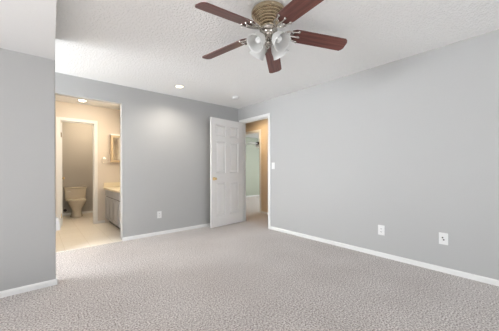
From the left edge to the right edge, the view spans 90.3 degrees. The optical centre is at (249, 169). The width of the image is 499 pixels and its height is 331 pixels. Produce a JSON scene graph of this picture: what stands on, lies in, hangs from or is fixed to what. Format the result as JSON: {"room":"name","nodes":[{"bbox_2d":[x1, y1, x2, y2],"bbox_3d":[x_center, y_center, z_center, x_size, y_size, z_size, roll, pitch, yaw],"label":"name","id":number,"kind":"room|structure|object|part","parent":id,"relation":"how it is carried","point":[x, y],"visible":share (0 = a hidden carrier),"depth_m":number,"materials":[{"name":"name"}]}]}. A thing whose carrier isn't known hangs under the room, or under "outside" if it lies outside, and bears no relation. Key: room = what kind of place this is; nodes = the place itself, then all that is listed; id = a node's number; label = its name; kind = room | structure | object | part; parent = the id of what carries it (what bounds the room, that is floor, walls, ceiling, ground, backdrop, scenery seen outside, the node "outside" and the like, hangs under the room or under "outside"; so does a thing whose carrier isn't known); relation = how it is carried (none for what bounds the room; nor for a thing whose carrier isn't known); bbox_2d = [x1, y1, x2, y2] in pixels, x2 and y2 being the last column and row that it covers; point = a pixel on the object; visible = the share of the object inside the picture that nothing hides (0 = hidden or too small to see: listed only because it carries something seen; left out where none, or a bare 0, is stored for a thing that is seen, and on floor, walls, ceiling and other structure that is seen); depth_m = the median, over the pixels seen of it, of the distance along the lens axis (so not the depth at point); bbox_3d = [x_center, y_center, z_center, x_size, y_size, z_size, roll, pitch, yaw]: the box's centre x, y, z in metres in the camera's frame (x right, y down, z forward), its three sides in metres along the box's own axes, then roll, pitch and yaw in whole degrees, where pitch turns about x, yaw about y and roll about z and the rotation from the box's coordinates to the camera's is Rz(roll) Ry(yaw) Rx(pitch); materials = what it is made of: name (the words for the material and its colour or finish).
{"room":"empty bedroom","nodes":[
{"label":"empty bedroom","id":0,"kind":"room"},
{"bbox_2d":[0,48,55,290],"bbox_3d":[-3.728,-0.097,0.920,4.742,2.440,0.115,0,0,-41],"label":"wall","id":1,"kind":"structure","parent":0,"point":[27,82],"depth_m":2.28,"materials":[{"name":"grey paint"}]},
{"bbox_2d":[0,276,57,297],"bbox_3d":[-3.677,1.095,0.951,4.654,0.056,0.128,0,0,-41],"label":"baseboard","id":2,"kind":"structure","parent":1,"relation":"attached to","point":[27,288],"depth_m":2.28,"materials":[{"name":"white paint"}]},
{"bbox_2d":[0,0,55,59],"bbox_3d":[-1.550,-1.196,-1.547,4.638,0.255,6.468,0,0,-41],"label":"ceiling","id":3,"kind":"structure","parent":0,"point":[26,26],"depth_m":1.85,"materials":[{"name":"white paint"}]},
{"bbox_2d":[56,217,59,230],"bbox_3d":[-1.913,0.538,2.477,0.038,0.142,0.080,0,0,-41],"label":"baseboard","id":4,"kind":"structure","parent":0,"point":[57,218],"depth_m":2.45,"materials":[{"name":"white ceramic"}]},
{"bbox_2d":[62,122,92,212],"bbox_3d":[-4.412,-0.095,6.321,1.740,2.440,0.100,0,0,-41],"label":"wall","id":5,"kind":"structure","parent":0,"point":[77,138],"depth_m":6.31,"materials":[{"name":"beige paint"}]},
{"bbox_2d":[63,211,92,215],"bbox_3d":[-4.368,1.097,6.282,1.050,0.056,0.012,0,0,-41],"label":"baseboard","id":6,"kind":"structure","parent":5,"relation":"attached to","point":[83,212],"depth_m":6.37,"materials":[{"name":"white paint"}]},
{"bbox_2d":[55,101,119,222],"bbox_3d":[-3.551,-0.098,4.935,2.240,2.440,0.115,0,0,-41],"label":"wall","id":7,"kind":"structure","parent":0,"point":[108,120],"depth_m":5.23,"materials":[{"name":"beige paint"}]},
{"bbox_2d":[61,122,64,225],"bbox_3d":[-3.888,0.086,5.102,0.173,2.045,0.556,0,0,-41],"label":"door","id":8,"kind":"structure","parent":7,"relation":"in","point":[61,122],"depth_m":4.90,"materials":[{"name":"white paint"}]},
{"bbox_2d":[56,117,97,227],"bbox_3d":[-3.470,0.052,5.005,0.683,2.139,0.143,0,0,-41],"label":"trim","id":9,"kind":"structure","parent":7,"relation":"attached to","point":[59,120],"depth_m":4.94,"materials":[{"name":"white paint"}]},
{"bbox_2d":[104,182,119,186],"bbox_3d":[-2.422,0.317,4.910,0.559,0.096,1.388,0,0,-41],"label":"backsplash","id":10,"kind":"structure","parent":7,"relation":"attached to","point":[111,184],"depth_m":5.35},
{"bbox_2d":[109,134,119,161],"bbox_3d":[-2.835,-0.461,5.389,0.334,0.592,0.129,0,0,-41],"label":"medicine cabinet","id":11,"kind":"object","parent":7,"relation":"attached to","point":[114,138],"visible":0.6,"depth_m":5.31,"materials":[{"name":"brown wood"}]},
{"bbox_2d":[113,137,119,159],"bbox_3d":[-2.809,-0.448,5.358,0.240,0.485,0.009,0,0,-41],"label":"mirror","id":12,"kind":"object","parent":11,"relation":"attached to","point":[116,140],"depth_m":5.32,"materials":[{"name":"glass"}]},
{"bbox_2d":[58,95,120,238],"bbox_3d":[-2.416,-0.101,3.689,2.140,2.440,0.010,0,0,-41],"label":"wall","id":13,"kind":"structure","parent":0,"point":[58,95],"depth_m":3.98,"materials":[{"name":"beige paint"}]},
{"bbox_2d":[55,72,237,239],"bbox_3d":[-2.866,-0.100,3.221,7.048,2.440,0.115,0,0,-41],"label":"wall","id":14,"kind":"structure","parent":0,"point":[165,139],"depth_m":4.27,"materials":[{"name":"grey paint"}]},
{"bbox_2d":[157,211,161,217],"bbox_3d":[-1.548,0.770,4.268,0.074,0.118,0.009,0,0,-41],"label":"power outlet","id":15,"kind":"object","parent":14,"relation":"attached to","point":[159,213],"visible":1,"depth_m":4.27,"materials":[{"name":"white plastic"}]},
{"bbox_2d":[122,223,209,240],"bbox_3d":[-1.111,1.087,4.641,2.311,0.056,0.012,0,0,-41],"label":"baseboard","id":16,"kind":"structure","parent":14,"relation":"attached to","point":[208,224],"depth_m":4.30,"materials":[{"name":"white paint"}]},
{"bbox_2d":[0,196,498,330],"bbox_3d":[-0.064,1.161,2.842,12.800,0.102,11.400,0,0,-41],"label":"floor","id":17,"kind":"structure","parent":0,"point":[247,275],"depth_m":2.32,"materials":[{"name":"carpet"}]},
{"bbox_2d":[63,186,86,217],"bbox_3d":[-4.172,0.774,5.991,0.480,0.700,0.710,0,0,-41],"label":"toilet","id":18,"kind":"object","parent":17,"relation":"on","point":[76,199],"visible":0.99,"depth_m":5.99,"materials":[{"name":"ceramic"}]},
{"bbox_3d":[-4.333,0.605,6.178,0.450,0.290,0.193,0,0,-41],"label":"tank","id":19,"kind":"part","parent":18,"relation":"part of","materials":[{"name":"ceramic"}]},
{"bbox_3d":[-4.331,0.442,6.175,0.480,0.035,0.214,0,0,-41],"label":"tank lid","id":20,"kind":"part","parent":18,"relation":"part of","materials":[{"name":"ceramic"}]},
{"bbox_3d":[-4.124,0.705,5.934,0.384,0.022,0.550,0,0,-41],"label":"lid","id":21,"kind":"part","parent":18,"relation":"part of","materials":[{"name":"ceramic"}]},
{"bbox_3d":[-4.130,0.931,5.942,0.370,0.385,0.560,0,0,-41],"label":"bowl","id":22,"kind":"part","parent":18,"relation":"part of","materials":[{"name":"ceramic"}]},
{"bbox_2d":[105,190,119,228],"bbox_3d":[-2.412,0.760,4.916,0.530,0.712,1.365,0,0,-41],"label":"vanity cabinet","id":23,"kind":"object","parent":17,"relation":"on","point":[112,199],"visible":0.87,"depth_m":4.75,"materials":[{"name":"grey wood"}]},
{"bbox_3d":[-2.939,0.790,5.138,0.019,0.450,0.317,0,0,-41],"label":"cabinet door","id":24,"kind":"part","parent":23,"relation":"part of","materials":[{"name":"grey wood"}]},
{"bbox_3d":[-2.717,0.790,4.879,0.019,0.450,0.317,0,0,-41],"label":"cabinet door","id":25,"kind":"part","parent":23,"relation":"part of","materials":[{"name":"grey wood"}]},
{"bbox_2d":[103,182,119,192],"bbox_3d":[-2.424,0.336,4.908,0.564,0.135,1.388,0,0,-41],"label":"countertop","id":26,"kind":"structure","parent":23,"relation":"on","point":[111,186],"depth_m":5.25,"materials":[{"name":"beige stone"}]},
{"bbox_3d":[-2.495,0.789,4.620,0.019,0.450,0.317,0,0,-41],"label":"cabinet door","id":27,"kind":"part","parent":23,"relation":"part of","materials":[{"name":"grey wood"}]},
{"bbox_3d":[-2.272,0.788,4.361,0.019,0.450,0.317,0,0,-41],"label":"cabinet door","id":28,"kind":"part","parent":23,"relation":"part of","materials":[{"name":"grey wood"}]},
{"bbox_2d":[246,133,257,137],"bbox_3d":[1.041,-1.381,8.443,3.615,0.100,4.250,0,0,-41],"label":"ceiling","id":29,"kind":"structure","parent":0,"point":[255,135],"depth_m":9.60,"materials":[{"name":"white paint"}]},
{"bbox_2d":[246,133,258,147],"bbox_3d":[0.350,-1.057,8.838,1.241,0.545,1.194,0,0,-41],"label":"ceiling fan","id":30,"kind":"object","parent":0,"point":[253,143],"visible":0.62,"depth_m":8.83,"materials":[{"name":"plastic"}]},
{"bbox_2d":[246,137,259,195],"bbox_3d":[-0.345,-0.107,9.985,3.515,2.440,0.100,0,0,-41],"label":"wall","id":31,"kind":"structure","parent":0,"point":[252,153],"depth_m":10.32,"materials":[{"name":"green paint"}]},
{"bbox_2d":[246,118,267,211],"bbox_3d":[0.184,-0.109,6.583,0.115,2.440,5.950,0,0,-41],"label":"wall","id":32,"kind":"structure","parent":0,"point":[261,124],"depth_m":6.29,"materials":[{"name":"beige paint"}]},
{"bbox_2d":[246,129,260,212],"bbox_3d":[0.060,0.035,6.727,0.143,2.153,0.876,0,0,-41],"label":"trim","id":33,"kind":"structure","parent":32,"relation":"attached to","point":[259,130],"depth_m":6.37,"materials":[{"name":"white paint"}]},
{"bbox_2d":[55,0,498,109],"bbox_3d":[-1.816,-1.373,1.226,8.048,0.100,11.220,0,0,-41],"label":"ceiling","id":34,"kind":"structure","parent":0,"point":[157,46],"depth_m":2.56,"materials":[{"name":"white paint"}]},
{"bbox_2d":[195,0,346,72],"bbox_3d":[0.126,-1.134,2.013,1.246,0.390,1.288,0,0,-41],"label":"ceiling fan","id":35,"kind":"object","parent":34,"relation":"hanging from","point":[268,14],"visible":1,"depth_m":1.99,"materials":[{"name":"brown wood"}]},
{"bbox_3d":[-0.215,-1.093,2.253,0.487,0.006,0.136,-8,10,29],"label":"blade","id":36,"kind":"part","parent":35,"relation":"part of","materials":[{"name":"brown wood"}]},
{"bbox_3d":[-0.154,-1.093,1.757,0.487,0.006,0.136,-10,20,-43],"label":"blade","id":37,"kind":"part","parent":35,"relation":"part of","materials":[{"name":"brown wood"}]},
{"bbox_3d":[0.072,-1.034,1.975,0.148,0.120,0.148,0,-44,49],"label":"lamp shade","id":38,"kind":"part","parent":35,"relation":"part of","materials":[{"name":"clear glass"}]},
{"bbox_3d":[0.084,-1.034,2.133,0.148,0.120,0.148,0,44,-41],"label":"lamp shade","id":39,"kind":"part","parent":35,"relation":"part of","materials":[{"name":"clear glass"}]},
{"bbox_3d":[0.081,-1.046,1.983,0.052,0.086,0.052,0,-44,49],"label":"bulb","id":40,"kind":"part","parent":35,"relation":"part of","materials":[{"name":"white glass"}]},
{"bbox_3d":[0.237,-1.095,2.466,0.136,0.006,0.487,-14,-9,9],"label":"blade","id":41,"kind":"part","parent":35,"relation":"part of","materials":[{"name":"brown wood"}]},
{"bbox_3d":[0.222,-1.046,1.972,0.052,0.086,0.052,0,-44,-41],"label":"bulb","id":42,"kind":"part","parent":35,"relation":"part of","materials":[{"name":"white glass"}]},
{"bbox_3d":[0.242,-1.034,2.121,0.148,0.120,0.148,0,44,49],"label":"lamp shade","id":43,"kind":"part","parent":35,"relation":"part of","materials":[{"name":"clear glass"}]},
{"bbox_3d":[0.230,-1.034,1.963,0.148,0.120,0.148,0,-44,-41],"label":"lamp shade","id":44,"kind":"part","parent":35,"relation":"part of","materials":[{"name":"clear glass"}]},
{"bbox_3d":[0.337,-1.095,1.663,0.136,0.006,0.487,15,0,-26],"label":"blade","id":45,"kind":"part","parent":35,"relation":"part of","materials":[{"name":"brown wood"}]},
{"bbox_3d":[0.579,-1.096,2.100,0.487,0.006,0.136,7,-15,-7],"label":"blade","id":46,"kind":"part","parent":35,"relation":"part of","materials":[{"name":"brown wood"}]},
{"bbox_2d":[238,29,498,279],"bbox_3d":[2.327,-0.115,2.494,0.115,2.440,7.753,0,0,-41],"label":"wall","id":47,"kind":"structure","parent":0,"point":[408,146],"depth_m":2.98,"materials":[{"name":"grey paint"}]},
{"bbox_2d":[210,117,241,227],"bbox_3d":[-0.445,0.049,4.994,0.173,2.098,0.841,0,0,43],"label":"door","id":48,"kind":"structure","parent":47,"relation":"in","point":[225,135],"depth_m":4.94,"materials":[{"name":"white paint"}]},
{"bbox_2d":[239,113,270,228],"bbox_3d":[0.135,0.022,5.048,0.143,2.178,0.931,0,0,-41],"label":"trim","id":49,"kind":"structure","parent":47,"relation":"attached to","point":[264,116],"depth_m":5.30,"materials":[{"name":"white paint"}]},
{"bbox_2d":[378,225,384,235],"bbox_3d":[1.676,0.767,3.160,0.009,0.125,0.078,0,0,-41],"label":"power outlet","id":50,"kind":"object","parent":47,"relation":"attached to","point":[381,229],"visible":1,"depth_m":3.16,"materials":[{"name":"white plastic"}]},
{"bbox_2d":[270,226,498,285],"bbox_3d":[2.569,1.076,2.119,0.012,0.056,6.673,0,0,-41],"label":"baseboard","id":51,"kind":"structure","parent":47,"relation":"attached to","point":[487,280],"depth_m":2.97,"materials":[{"name":"white paint"}]},
{"bbox_2d":[439,232,447,244],"bbox_3d":[2.087,0.742,2.674,0.019,0.125,0.080,0,0,-41],"label":"cable plate","id":52,"kind":"object","parent":47,"relation":"attached to","point":[443,237],"visible":1,"depth_m":2.67,"materials":[{"name":"white plastic"}]}
]}

